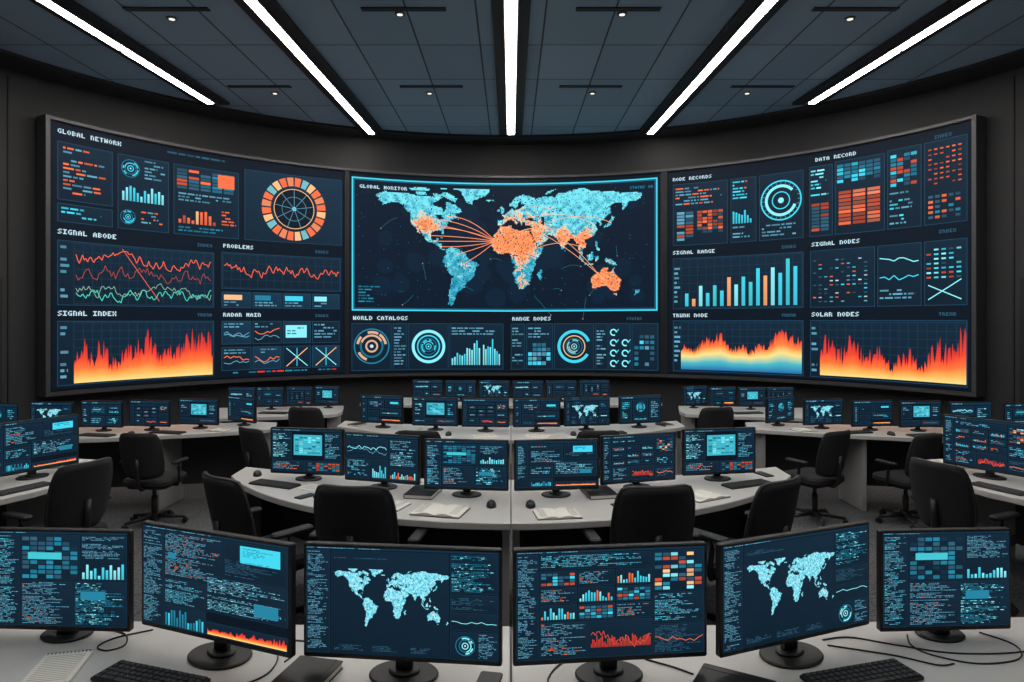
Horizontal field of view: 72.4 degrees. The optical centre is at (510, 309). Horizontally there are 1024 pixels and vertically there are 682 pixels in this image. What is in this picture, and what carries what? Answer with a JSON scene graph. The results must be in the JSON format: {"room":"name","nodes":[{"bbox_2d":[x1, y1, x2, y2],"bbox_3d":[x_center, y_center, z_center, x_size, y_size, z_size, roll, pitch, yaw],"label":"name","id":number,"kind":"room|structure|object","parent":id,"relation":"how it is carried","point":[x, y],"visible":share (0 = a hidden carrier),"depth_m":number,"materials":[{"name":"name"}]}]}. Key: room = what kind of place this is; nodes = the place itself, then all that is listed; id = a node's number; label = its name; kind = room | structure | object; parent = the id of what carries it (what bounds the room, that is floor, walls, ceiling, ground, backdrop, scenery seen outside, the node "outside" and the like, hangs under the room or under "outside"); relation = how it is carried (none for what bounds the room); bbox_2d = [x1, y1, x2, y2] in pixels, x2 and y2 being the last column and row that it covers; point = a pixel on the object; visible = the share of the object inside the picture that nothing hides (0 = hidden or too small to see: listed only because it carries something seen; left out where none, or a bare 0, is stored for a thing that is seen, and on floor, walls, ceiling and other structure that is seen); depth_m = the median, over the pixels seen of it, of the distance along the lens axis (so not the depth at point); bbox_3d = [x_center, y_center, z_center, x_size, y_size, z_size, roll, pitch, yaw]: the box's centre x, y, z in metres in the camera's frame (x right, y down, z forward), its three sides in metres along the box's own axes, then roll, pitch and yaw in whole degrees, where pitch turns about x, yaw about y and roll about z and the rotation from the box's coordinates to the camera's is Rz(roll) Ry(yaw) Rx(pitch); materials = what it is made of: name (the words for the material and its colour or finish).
{"room":"control room","nodes":[
{"label":"control room","id":0,"kind":"room"},
{"bbox_2d":[0,0,1023,134],"bbox_3d":[0.000,-2.670,4.295,12.240,0.001,13.790,0,0,0],"label":"ceiling","id":1,"kind":"structure","parent":0,"point":[374,53],"depth_m":7.20,"materials":[{"name":"tile"}]},
{"bbox_2d":[29,0,229,104],"bbox_3d":[-3.970,-2.634,5.225,0.340,0.069,7.559,0,0,3],"label":"ceiling light","id":2,"kind":"object","parent":1,"relation":"attached to","point":[71,12],"visible":1,"depth_m":6.99,"materials":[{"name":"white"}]},
{"bbox_2d":[234,0,385,134],"bbox_3d":[-2.185,-2.634,6.190,0.340,0.069,8.684,0,0,2],"label":"ceiling light","id":3,"kind":"object","parent":1,"relation":"attached to","point":[268,15],"visible":0.98,"depth_m":7.28,"materials":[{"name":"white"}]},
{"bbox_2d":[491,0,530,134],"bbox_3d":[0.000,-2.634,5.400,0.340,0.069,10.300,0,0,0],"label":"ceiling light","id":4,"kind":"object","parent":1,"relation":"attached to","point":[510,18],"visible":1,"depth_m":7.27,"materials":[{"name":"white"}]},
{"bbox_2d":[636,0,787,134],"bbox_3d":[2.185,-2.634,6.190,0.340,0.069,8.684,0,0,-2],"label":"ceiling light","id":5,"kind":"object","parent":1,"relation":"attached to","point":[752,15],"visible":0.98,"depth_m":7.29,"materials":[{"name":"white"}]},
{"bbox_2d":[792,0,992,104],"bbox_3d":[3.970,-2.634,5.225,0.340,0.069,7.559,0,0,-3],"label":"ceiling light","id":6,"kind":"object","parent":1,"relation":"attached to","point":[950,12],"visible":1,"depth_m":6.99,"materials":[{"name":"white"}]},
{"bbox_2d":[0,67,1023,426],"bbox_3d":[0.000,-0.360,8.130,12.240,4.620,6.120,0,0,0],"label":"wall","id":7,"kind":"structure","parent":0,"point":[990,97],"depth_m":8.85,"materials":[{"name":"black paint"}]},
{"bbox_2d":[0,278,1,402],"bbox_3d":[-5.751,0.800,7.033,0.086,2.300,1.247,0,0,20],"label":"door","id":8,"kind":"structure","parent":7,"relation":"in","point":[0,278],"depth_m":7.60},
{"bbox_2d":[36,114,984,396],"bbox_3d":[0.000,-0.581,9.492,10.740,3.221,3.315,0,0,0],"label":"video wall","id":9,"kind":"structure","parent":7,"relation":"attached to","point":[159,263],"depth_m":9.75,"materials":[{"name":"black"}]},
{"bbox_2d":[7,76,1014,402],"bbox_3d":[0.000,-0.370,6.701,12.171,4.400,2.002,0,0,0],"label":"trim","id":10,"kind":"structure","parent":7,"relation":"attached to","point":[8,77],"depth_m":7.69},
{"bbox_2d":[0,48,1023,144],"bbox_3d":[0.000,-2.652,8.129,12.236,0.034,6.118,0,0,0],"label":"trim","id":11,"kind":"structure","parent":7,"relation":"attached to","point":[1013,60],"depth_m":9.23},
{"bbox_2d":[1020,278,1023,402],"bbox_3d":[5.751,0.800,7.033,0.086,2.300,1.247,0,0,-20],"label":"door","id":12,"kind":"structure","parent":7,"relation":"in","point":[1021,279],"depth_m":7.59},
{"bbox_2d":[100,439,1023,681],"bbox_3d":[0.000,1.950,4.295,12.240,0.001,13.790,0,0,0],"label":"floor","id":13,"kind":"structure","parent":0,"point":[124,502],"depth_m":6.58,"materials":[{"name":"carpet"}]},
{"bbox_2d":[0,459,92,526],"bbox_3d":[-3.915,1.575,4.765,1.670,0.750,1.830,0,0,0],"label":"console desk","id":14,"kind":"object","parent":13,"relation":"on","point":[32,502],"visible":0.1,"depth_m":5.35,"materials":[{"name":"laminate"}]},
{"bbox_2d":[0,481,49,495],"bbox_3d":[-3.260,1.192,4.680,0.112,0.016,0.344,0,0,24],"label":"keyboard","id":15,"kind":"object","parent":14,"relation":"on","point":[18,489],"visible":1,"depth_m":4.67,"materials":[{"name":"black plastic"}]},
{"bbox_2d":[0,414,78,480],"bbox_3d":[-3.430,0.990,5.019,0.164,0.420,0.600,0,0,32],"label":"computer monitor","id":16,"kind":"object","parent":14,"relation":"on","point":[29,446],"visible":1,"depth_m":5.02,"materials":[{"name":"black plastic"}]},
{"bbox_2d":[2,457,112,527],"bbox_3d":[-3.003,1.465,4.672,0.653,0.970,0.601,0,0,24],"label":"office chair","id":17,"kind":"object","parent":13,"relation":"on","point":[78,495],"visible":0.57,"depth_m":4.50,"materials":[{"name":"black plastic"}]},
{"bbox_2d":[119,433,188,528],"bbox_3d":[-3.241,1.510,6.343,0.545,0.880,0.592,0,0,4],"label":"office chair","id":18,"kind":"object","parent":13,"relation":"on","point":[142,461],"visible":0.93,"depth_m":6.15,"materials":[{"name":"black fabric"}]},
{"bbox_2d":[79,422,276,510],"bbox_3d":[-3.894,1.575,6.912,2.996,0.750,0.734,0,0,-11],"label":"console desk","id":19,"kind":"object","parent":13,"relation":"on","point":[220,454],"visible":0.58,"depth_m":7.14,"materials":[{"name":"laminate"}]},
{"bbox_2d":[0,403,19,422],"bbox_3d":[-4.945,1.049,6.785,0.440,0.302,0.120,0,0,8],"label":"computer monitor","id":20,"kind":"object","parent":19,"relation":"on","point":[9,412],"visible":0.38,"depth_m":6.73,"materials":[{"name":"black"}]},
{"bbox_2d":[30,401,73,418],"bbox_3d":[-4.496,1.049,6.885,0.440,0.302,0.120,0,0,8],"label":"computer monitor","id":21,"kind":"object","parent":19,"relation":"on","point":[38,409],"visible":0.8,"depth_m":6.85,"materials":[{"name":"black"}]},
{"bbox_2d":[81,400,123,431],"bbox_3d":[-4.046,1.049,6.955,0.440,0.302,0.120,0,0,6],"label":"computer monitor","id":22,"kind":"object","parent":19,"relation":"on","point":[94,413],"visible":1,"depth_m":6.92,"materials":[{"name":"black"}]},
{"bbox_2d":[129,400,170,430],"bbox_3d":[-3.595,1.049,7.005,0.440,0.302,0.120,0,0,8],"label":"computer monitor","id":23,"kind":"object","parent":19,"relation":"on","point":[152,413],"visible":1,"depth_m":6.97,"materials":[{"name":"black"}]},
{"bbox_2d":[179,398,218,428],"bbox_3d":[-3.154,1.049,7.104,0.440,0.302,0.120,0,0,10],"label":"computer monitor","id":24,"kind":"object","parent":19,"relation":"on","point":[192,411],"visible":1,"depth_m":7.07,"materials":[{"name":"black"}]},
{"bbox_2d":[228,395,256,425],"bbox_3d":[-2.781,1.049,7.290,0.440,0.302,0.120,0,0,32],"label":"computer monitor","id":25,"kind":"object","parent":19,"relation":"on","point":[243,409],"visible":1,"depth_m":7.25,"materials":[{"name":"black"}]},
{"bbox_2d":[0,621,509,681],"bbox_3d":[-1.302,1.575,2.073,2.597,0.750,1.445,0,0,0],"label":"console desk","id":26,"kind":"object","parent":13,"relation":"on","point":[21,650],"visible":0.23,"depth_m":2.40,"materials":[{"name":"laminate"}]},
{"bbox_2d":[21,649,93,681],"bbox_3d":[-1.510,1.192,2.331,0.150,0.018,0.212,0,0,-12],"label":"spiral notepad","id":27,"kind":"object","parent":26,"relation":"on","point":[54,667],"visible":1,"depth_m":2.33,"materials":[{"name":"white paper"}]},
{"bbox_2d":[0,527,133,643],"bbox_3d":[-1.638,1.000,2.585,0.520,0.400,0.142,0,0,3],"label":"computer monitor","id":28,"kind":"object","parent":26,"relation":"on","point":[71,584],"visible":1,"depth_m":2.55,"materials":[{"name":"black plastic"}]},
{"bbox_2d":[90,660,210,681],"bbox_3d":[-1.165,1.191,2.262,0.378,0.018,0.123,0,0,18],"label":"keyboard","id":29,"kind":"object","parent":26,"relation":"on","point":[123,670],"visible":1,"depth_m":2.27,"materials":[{"name":"black plastic"}]},
{"bbox_2d":[142,520,295,669],"bbox_3d":[-1.005,0.980,2.422,0.665,0.440,0.181,0,0,26],"label":"computer monitor","id":30,"kind":"object","parent":26,"relation":"on","point":[237,592],"visible":1,"depth_m":2.38,"materials":[{"name":"black plastic"}]},
{"bbox_2d":[271,655,342,681],"bbox_3d":[-0.665,1.187,2.260,0.162,0.026,0.218,0,0,14],"label":"notebook","id":31,"kind":"object","parent":26,"relation":"on","point":[304,668],"visible":1,"depth_m":2.28,"materials":[{"name":"black plastic"}]},
{"bbox_2d":[304,541,502,681],"bbox_3d":[-0.353,0.982,2.297,0.655,0.436,0.178,0,0,2],"label":"computer monitor","id":32,"kind":"object","parent":26,"relation":"on","point":[413,607],"visible":1,"depth_m":2.26,"materials":[{"name":"black plastic"}]},
{"bbox_2d":[239,426,270,468],"bbox_3d":[-2.260,1.510,6.586,0.545,0.880,0.592,0,0,34],"label":"office chair","id":33,"kind":"object","parent":13,"relation":"on","point":[255,449],"visible":0.39,"depth_m":6.35,"materials":[{"name":"black fabric"}]},
{"bbox_2d":[202,471,313,616],"bbox_3d":[-1.483,1.440,4.185,0.632,1.020,0.686,0,0,40],"label":"office chair","id":34,"kind":"object","parent":13,"relation":"on","point":[230,511],"visible":0.4,"depth_m":3.91,"materials":[{"name":"black fabric"}]},
{"bbox_2d":[219,406,343,428],"bbox_3d":[-2.833,1.575,8.256,1.663,0.750,0.859,0,0,-8],"label":"console desk","id":35,"kind":"object","parent":13,"relation":"on","point":[332,416],"visible":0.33,"depth_m":8.33,"materials":[{"name":"laminate"}]},
{"bbox_2d":[228,387,255,397],"bbox_3d":[-3.238,1.065,8.455,0.340,0.270,0.093,0,0,4],"label":"computer monitor","id":36,"kind":"object","parent":35,"relation":"on","point":[236,391],"visible":0.39,"depth_m":8.42,"materials":[{"name":"black"}]},
{"bbox_2d":[256,387,283,409],"bbox_3d":[-2.898,1.065,8.455,0.340,0.270,0.093,0,0,4],"label":"computer monitor","id":37,"kind":"object","parent":35,"relation":"on","point":[266,396],"visible":0.98,"depth_m":8.42,"materials":[{"name":"black"}]},
{"bbox_2d":[286,387,312,406],"bbox_3d":[-2.555,1.065,8.495,0.340,0.270,0.093,0,0,8],"label":"computer monitor","id":38,"kind":"object","parent":35,"relation":"on","point":[295,396],"visible":0.84,"depth_m":8.46,"materials":[{"name":"black"}]},
{"bbox_2d":[315,386,339,407],"bbox_3d":[-2.240,1.065,8.584,0.340,0.270,0.093,0,0,16],"label":"computer monitor","id":39,"kind":"object","parent":35,"relation":"on","point":[324,395],"visible":1,"depth_m":8.55,"materials":[{"name":"black"}]},
{"bbox_2d":[288,407,324,427],"bbox_3d":[-2.163,1.490,7.702,0.570,0.920,0.619,0,0,10],"label":"office chair","id":40,"kind":"object","parent":13,"relation":"on","point":[302,417],"visible":0.18,"depth_m":7.44,"materials":[{"name":"black fabric"}]},
{"bbox_2d":[309,484,429,544],"bbox_3d":[-0.803,1.432,3.960,0.641,1.035,0.696,0,0,8],"label":"office chair","id":41,"kind":"object","parent":13,"relation":"on","point":[361,514],"visible":0.35,"depth_m":3.67,"materials":[{"name":"black plastic"}]},
{"bbox_2d":[231,467,510,625],"bbox_3d":[-1.021,1.575,4.628,2.270,0.750,1.037,0,0,11],"label":"console desk","id":42,"kind":"object","parent":13,"relation":"on","point":[480,526],"visible":0.46,"depth_m":4.68,"materials":[{"name":"laminate"}]},
{"bbox_2d":[249,478,300,489],"bbox_3d":[-1.620,1.192,4.800,0.366,0.017,0.119,0,0,24],"label":"keyboard","id":43,"kind":"object","parent":42,"relation":"on","point":[260,482],"visible":1,"depth_m":4.77,"materials":[{"name":"black plastic"}]},
{"bbox_2d":[271,427,344,481],"bbox_3d":[-1.434,1.016,4.965,0.550,0.367,0.150,0,0,10],"label":"computer monitor","id":44,"kind":"object","parent":42,"relation":"on","point":[312,452],"visible":1,"depth_m":4.93,"materials":[{"name":"black plastic"}]},
{"bbox_2d":[345,432,420,489],"bbox_3d":[-0.860,1.016,4.734,0.550,0.367,0.150,0,0,16],"label":"computer monitor","id":45,"kind":"object","parent":42,"relation":"on","point":[387,459],"visible":0.98,"depth_m":4.70,"materials":[{"name":"black"}]},
{"bbox_2d":[403,485,441,499],"bbox_3d":[-0.570,1.185,4.560,0.187,0.030,0.253,0,0,10],"label":"notebook","id":46,"kind":"object","parent":42,"relation":"on","point":[417,491],"visible":0.77,"depth_m":4.48,"materials":[{"name":"black paper"}]},
{"bbox_2d":[409,503,469,518],"bbox_3d":[-0.420,1.189,4.160,0.310,0.021,0.220,0,0,14],"label":"open notebook","id":47,"kind":"object","parent":42,"relation":"on","point":[453,511],"visible":1,"depth_m":4.12,"materials":[{"name":"white paper"}]},
{"bbox_2d":[424,438,508,497],"bbox_3d":[-0.286,1.016,4.535,0.550,0.367,0.150,0,0,6],"label":"computer monitor","id":48,"kind":"object","parent":42,"relation":"on","point":[466,465],"visible":1,"depth_m":4.50,"materials":[{"name":"black"}]},
{"bbox_2d":[398,430,440,478],"bbox_3d":[-0.781,1.490,6.262,0.570,0.920,0.619,0,0,4],"label":"office chair","id":49,"kind":"object","parent":13,"relation":"on","point":[427,433],"visible":0.09,"depth_m":5.99,"materials":[{"name":"black fabric"}]},
{"bbox_2d":[337,421,510,479],"bbox_3d":[-0.905,1.575,7.016,1.971,0.750,0.793,0,0,11],"label":"console desk","id":50,"kind":"object","parent":13,"relation":"on","point":[459,432],"visible":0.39,"depth_m":7.03,"materials":[{"name":"laminate"}]},
{"bbox_2d":[361,394,403,427],"bbox_3d":[-1.311,1.035,7.164,0.470,0.330,0.128,0,0,15],"label":"computer monitor","id":51,"kind":"object","parent":50,"relation":"on","point":[383,409],"visible":1,"depth_m":7.13,"materials":[{"name":"black"}]},
{"bbox_2d":[412,397,457,430],"bbox_3d":[-0.754,1.035,7.005,0.470,0.330,0.128,0,0,9],"label":"computer monitor","id":52,"kind":"object","parent":50,"relation":"on","point":[426,411],"visible":1,"depth_m":6.97,"materials":[{"name":"black"}]},
{"bbox_2d":[462,398,508,431],"bbox_3d":[-0.252,1.035,6.935,0.470,0.330,0.128,0,0,5],"label":"computer monitor","id":53,"kind":"object","parent":50,"relation":"on","point":[476,412],"visible":1,"depth_m":6.90,"materials":[{"name":"black"}]},
{"bbox_2d":[360,397,661,462],"bbox_3d":[0.000,1.575,9.245,3.900,0.750,0.890,0,0,0],"label":"console desk","id":54,"kind":"object","parent":13,"relation":"on","point":[407,401],"visible":0.12,"depth_m":9.42,"materials":[{"name":"laminate"}]},
{"bbox_2d":[412,380,442,396],"bbox_3d":[-1.096,1.062,9.275,0.410,0.275,0.112,0,0,6],"label":"computer monitor","id":55,"kind":"object","parent":54,"relation":"on","point":[420,388],"visible":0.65,"depth_m":9.24,"materials":[{"name":"black"}]},
{"bbox_2d":[445,380,475,401],"bbox_3d":[-0.658,1.062,9.215,0.410,0.275,0.112,0,0,4],"label":"computer monitor","id":56,"kind":"object","parent":54,"relation":"on","point":[460,389],"visible":0.86,"depth_m":9.18,"materials":[{"name":"black"}]},
{"bbox_2d":[479,380,509,397],"bbox_3d":[-0.221,1.059,9.185,0.410,0.281,0.112,0,0,-2],"label":"computer monitor","id":57,"kind":"object","parent":54,"relation":"on","point":[487,389],"visible":0.99,"depth_m":9.15,"materials":[{"name":"black"}]},
{"bbox_2d":[512,381,542,397],"bbox_3d":[0.219,1.062,9.185,0.410,0.275,0.112,0,0,-2],"label":"computer monitor","id":58,"kind":"object","parent":54,"relation":"on","point":[520,389],"visible":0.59,"depth_m":9.15,"materials":[{"name":"black"}]},
{"bbox_2d":[546,380,576,401],"bbox_3d":[0.658,1.062,9.215,0.410,0.275,0.112,0,0,-4],"label":"computer monitor","id":59,"kind":"object","parent":54,"relation":"on","point":[560,389],"visible":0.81,"depth_m":9.18,"materials":[{"name":"black"}]},
{"bbox_2d":[579,380,608,396],"bbox_3d":[1.096,1.062,9.275,0.410,0.275,0.112,0,0,-6],"label":"computer monitor","id":60,"kind":"object","parent":54,"relation":"on","point":[587,388],"visible":0.8,"depth_m":9.24,"materials":[{"name":"black"}]},
{"bbox_2d":[511,421,684,479],"bbox_3d":[0.905,1.575,7.016,1.971,0.750,0.793,0,0,-11],"label":"console desk","id":61,"kind":"object","parent":13,"relation":"on","point":[562,432],"visible":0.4,"depth_m":7.03,"materials":[{"name":"laminate"}]},
{"bbox_2d":[513,398,559,431],"bbox_3d":[0.252,1.035,6.935,0.470,0.330,0.128,0,0,-5],"label":"computer monitor","id":62,"kind":"object","parent":61,"relation":"on","point":[527,412],"visible":1,"depth_m":6.90,"materials":[{"name":"black"}]},
{"bbox_2d":[564,397,609,430],"bbox_3d":[0.756,1.035,7.005,0.470,0.330,0.128,0,0,-5],"label":"computer monitor","id":63,"kind":"object","parent":61,"relation":"on","point":[578,411],"visible":1,"depth_m":6.97,"materials":[{"name":"black"}]},
{"bbox_2d":[618,394,660,427],"bbox_3d":[1.311,1.035,7.164,0.470,0.330,0.128,0,0,-15],"label":"computer monitor","id":64,"kind":"object","parent":61,"relation":"on","point":[632,409],"visible":1,"depth_m":7.13,"materials":[{"name":"black"}]},
{"bbox_2d":[576,430,619,478],"bbox_3d":[0.741,1.490,6.262,0.570,0.920,0.619,0,0,-4],"label":"office chair","id":65,"kind":"object","parent":13,"relation":"on","point":[588,433],"visible":0.11,"depth_m":5.98,"materials":[{"name":"black fabric"}]},
{"bbox_2d":[580,484,700,544],"bbox_3d":[0.733,1.432,3.960,0.641,1.035,0.696,0,0,-8],"label":"office chair","id":66,"kind":"object","parent":13,"relation":"on","point":[640,514],"visible":0.38,"depth_m":3.67,"materials":[{"name":"black plastic"}]},
{"bbox_2d":[511,467,790,548],"bbox_3d":[1.021,1.575,4.628,2.270,0.750,1.037,0,0,-11],"label":"console desk","id":67,"kind":"object","parent":13,"relation":"on","point":[725,517],"visible":0.27,"depth_m":4.68,"materials":[{"name":"laminate"}]},
{"bbox_2d":[514,438,598,497],"bbox_3d":[0.291,1.016,4.535,0.550,0.367,0.150,0,0,-6],"label":"computer monitor","id":68,"kind":"object","parent":67,"relation":"on","point":[555,465],"visible":1,"depth_m":4.50,"materials":[{"name":"black"}]},
{"bbox_2d":[532,507,581,519],"bbox_3d":[0.270,1.191,4.100,0.264,0.018,0.187,0,0,-8],"label":"open notebook","id":69,"kind":"object","parent":67,"relation":"on","point":[560,513],"visible":1,"depth_m":4.07,"materials":[{"name":"white paper"}]},
{"bbox_2d":[579,485,616,499],"bbox_3d":[0.570,1.185,4.560,0.187,0.030,0.253,0,0,-10],"label":"notebook","id":70,"kind":"object","parent":67,"relation":"on","point":[604,491],"visible":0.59,"depth_m":4.49,"materials":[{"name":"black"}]},
{"bbox_2d":[600,432,675,486],"bbox_3d":[0.850,1.016,4.734,0.550,0.367,0.150,0,0,-16],"label":"computer monitor","id":71,"kind":"object","parent":67,"relation":"on","point":[633,459],"visible":0.92,"depth_m":4.70,"materials":[{"name":"black"}]},
{"bbox_2d":[694,489,729,502],"bbox_3d":[1.240,1.190,4.500,0.279,0.019,0.198,0,0,-30],"label":"open notebook","id":72,"kind":"object","parent":67,"relation":"on","point":[701,495],"visible":0.73,"depth_m":4.46,"materials":[{"name":"white paper"}]},
{"bbox_2d":[682,427,755,481],"bbox_3d":[1.464,1.016,4.965,0.550,0.367,0.150,0,0,-10],"label":"computer monitor","id":73,"kind":"object","parent":67,"relation":"on","point":[713,452],"visible":1,"depth_m":4.93,"materials":[{"name":"black plastic"}]},
{"bbox_2d":[721,478,770,489],"bbox_3d":[1.620,1.192,4.800,0.366,0.017,0.119,0,0,-24],"label":"keyboard","id":74,"kind":"object","parent":67,"relation":"on","point":[756,482],"visible":0.98,"depth_m":4.77,"materials":[{"name":"black plastic"}]},
{"bbox_2d":[679,407,733,446],"bbox_3d":[2.163,1.490,7.702,0.570,0.920,0.619,0,0,-10],"label":"office chair","id":75,"kind":"object","parent":13,"relation":"on","point":[709,417],"visible":0.26,"depth_m":7.44,"materials":[{"name":"black fabric"}]},
{"bbox_2d":[678,406,802,467],"bbox_3d":[2.833,1.575,8.256,1.663,0.750,0.859,0,0,8],"label":"console desk","id":76,"kind":"object","parent":13,"relation":"on","point":[689,416],"visible":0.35,"depth_m":8.36,"materials":[{"name":"laminate"}]},
{"bbox_2d":[682,386,706,407],"bbox_3d":[2.240,1.063,8.584,0.340,0.273,0.093,0,0,-16],"label":"computer monitor","id":77,"kind":"object","parent":76,"relation":"on","point":[691,395],"visible":1,"depth_m":8.55,"materials":[{"name":"black"}]},
{"bbox_2d":[709,387,735,406],"bbox_3d":[2.555,1.065,8.495,0.340,0.270,0.093,0,0,-8],"label":"computer monitor","id":78,"kind":"object","parent":76,"relation":"on","point":[718,396],"visible":0.83,"depth_m":8.46,"materials":[{"name":"black"}]},
{"bbox_2d":[738,387,765,409],"bbox_3d":[2.898,1.065,8.455,0.340,0.270,0.093,0,0,-4],"label":"computer monitor","id":79,"kind":"object","parent":76,"relation":"on","point":[747,396],"visible":0.98,"depth_m":8.42,"materials":[{"name":"black"}]},
{"bbox_2d":[766,387,793,397],"bbox_3d":[3.238,1.065,8.455,0.340,0.270,0.093,0,0,-4],"label":"computer monitor","id":80,"kind":"object","parent":76,"relation":"on","point":[770,391],"visible":0.32,"depth_m":8.42,"materials":[{"name":"black"}]},
{"bbox_2d":[694,475,800,621],"bbox_3d":[1.342,1.440,4.104,0.632,1.020,0.686,0,0,-38],"label":"office chair","id":81,"kind":"object","parent":13,"relation":"on","point":[773,507],"visible":0.44,"depth_m":3.82,"materials":[{"name":"black plastic"}]},
{"bbox_2d":[512,617,1023,681],"bbox_3d":[1.302,1.575,2.073,2.597,0.750,1.445,0,0,0],"label":"console desk","id":82,"kind":"object","parent":13,"relation":"on","point":[751,662],"visible":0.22,"depth_m":2.39,"materials":[{"name":"laminate"}]},
{"bbox_2d":[512,541,706,681],"bbox_3d":[0.321,0.982,2.297,0.640,0.436,0.175,0,0,-6],"label":"computer monitor","id":83,"kind":"object","parent":82,"relation":"on","point":[601,606],"visible":1,"depth_m":2.26,"materials":[{"name":"black plastic"}]},
{"bbox_2d":[693,663,775,681],"bbox_3d":[0.700,1.187,2.200,0.230,0.027,0.170,0,0,30],"label":"notebook","id":84,"kind":"object","parent":82,"relation":"on","point":[708,672],"visible":1,"depth_m":2.24,"materials":[{"name":"black plastic"}]},
{"bbox_2d":[716,520,868,668],"bbox_3d":[0.974,0.981,2.428,0.660,0.438,0.180,0,0,-18],"label":"computer monitor","id":85,"kind":"object","parent":82,"relation":"on","point":[776,591],"visible":1,"depth_m":2.38,"materials":[{"name":"black plastic"}]},
{"bbox_2d":[799,658,923,681],"bbox_3d":[1.140,1.191,2.275,0.387,0.018,0.126,0,0,-16],"label":"keyboard","id":86,"kind":"object","parent":82,"relation":"on","point":[887,670],"visible":1,"depth_m":2.28,"materials":[{"name":"black plastic"}]},
{"bbox_2d":[822,636,1023,654],"bbox_3d":[1.536,1.197,2.508,0.813,0.005,0.148,0,0,0],"label":"cable","id":87,"kind":"object","parent":82,"relation":"on","point":[839,636],"visible":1,"depth_m":2.47,"materials":[{"name":"black plastic"}]},
{"bbox_2d":[876,527,1010,642],"bbox_3d":[1.583,1.000,2.585,0.495,0.400,0.135,0,0,-3],"label":"computer monitor","id":88,"kind":"object","parent":82,"relation":"on","point":[935,584],"visible":1,"depth_m":2.55,"materials":[{"name":"black plastic"}]},
{"bbox_2d":[906,631,1022,664],"bbox_3d":[1.615,1.197,2.484,0.376,0.005,0.236,0,0,0],"label":"cable","id":89,"kind":"object","parent":82,"relation":"on","point":[1020,657],"visible":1,"depth_m":2.42,"materials":[{"name":"black plastic"}]},
{"bbox_2d":[784,430,850,526],"bbox_3d":[2.808,1.510,6.435,0.545,0.880,0.592,0,0,-28],"label":"office chair","id":90,"kind":"object","parent":13,"relation":"on","point":[833,448],"visible":0.84,"depth_m":6.23,"materials":[{"name":"black fabric"}]},
{"bbox_2d":[745,422,942,510],"bbox_3d":[3.894,1.575,6.912,2.996,0.750,0.734,0,0,11],"label":"console desk","id":91,"kind":"object","parent":13,"relation":"on","point":[774,444],"visible":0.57,"depth_m":7.13,"materials":[{"name":"laminate"}]},
{"bbox_2d":[765,395,793,425],"bbox_3d":[2.781,1.049,7.290,0.440,0.302,0.120,0,0,-32],"label":"computer monitor","id":92,"kind":"object","parent":91,"relation":"on","point":[778,409],"visible":1,"depth_m":7.25,"materials":[{"name":"black"}]},
{"bbox_2d":[803,398,842,428],"bbox_3d":[3.152,1.049,7.104,0.440,0.302,0.120,0,0,-14],"label":"computer monitor","id":93,"kind":"object","parent":91,"relation":"on","point":[829,411],"visible":1,"depth_m":7.07,"materials":[{"name":"black"}]},
{"bbox_2d":[851,400,892,430],"bbox_3d":[3.595,1.049,7.005,0.440,0.302,0.120,0,0,-8],"label":"computer monitor","id":94,"kind":"object","parent":91,"relation":"on","point":[864,413],"visible":1,"depth_m":6.97,"materials":[{"name":"black"}]},
{"bbox_2d":[898,400,940,431],"bbox_3d":[4.046,1.049,6.955,0.440,0.302,0.120,0,0,-6],"label":"computer monitor","id":95,"kind":"object","parent":91,"relation":"on","point":[924,413],"visible":1,"depth_m":6.92,"materials":[{"name":"black"}]},
{"bbox_2d":[948,401,991,418],"bbox_3d":[4.498,1.049,6.885,0.440,0.302,0.120,0,0,-4],"label":"computer monitor","id":96,"kind":"object","parent":91,"relation":"on","point":[978,409],"visible":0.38,"depth_m":6.85,"materials":[{"name":"black"}]},
{"bbox_2d":[1002,403,1023,422],"bbox_3d":[4.945,1.049,6.785,0.440,0.302,0.120,0,0,-8],"label":"computer monitor","id":97,"kind":"object","parent":91,"relation":"on","point":[1012,412],"visible":0.52,"depth_m":6.73,"materials":[{"name":"black"}]},
{"bbox_2d":[872,433,942,527],"bbox_3d":[3.626,1.520,6.404,0.533,0.860,0.579,0,0,-20],"label":"office chair","id":98,"kind":"object","parent":13,"relation":"on","point":[924,446],"visible":0.7,"depth_m":6.26,"materials":[{"name":"black fabric"}]},
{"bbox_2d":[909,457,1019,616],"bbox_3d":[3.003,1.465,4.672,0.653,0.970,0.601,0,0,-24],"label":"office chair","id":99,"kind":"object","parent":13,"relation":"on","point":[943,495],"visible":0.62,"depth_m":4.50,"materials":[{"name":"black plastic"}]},
{"bbox_2d":[929,459,1023,558],"bbox_3d":[3.915,1.575,4.765,1.670,0.750,1.830,0,0,0],"label":"console desk","id":100,"kind":"object","parent":13,"relation":"on","point":[989,502],"visible":0.18,"depth_m":5.36,"materials":[{"name":"laminate"}]},
{"bbox_2d":[943,414,1023,480],"bbox_3d":[3.430,0.990,5.019,0.164,0.420,0.600,0,0,-32],"label":"computer monitor","id":101,"kind":"object","parent":100,"relation":"on","point":[992,446],"visible":1,"depth_m":5.01,"materials":[{"name":"black plastic"}]},
{"bbox_2d":[972,481,1023,495],"bbox_3d":[3.260,1.192,4.680,0.112,0.016,0.344,0,0,-24],"label":"keyboard","id":102,"kind":"object","parent":100,"relation":"on","point":[1003,489],"visible":0.97,"depth_m":4.66,"materials":[{"name":"black plastic"}]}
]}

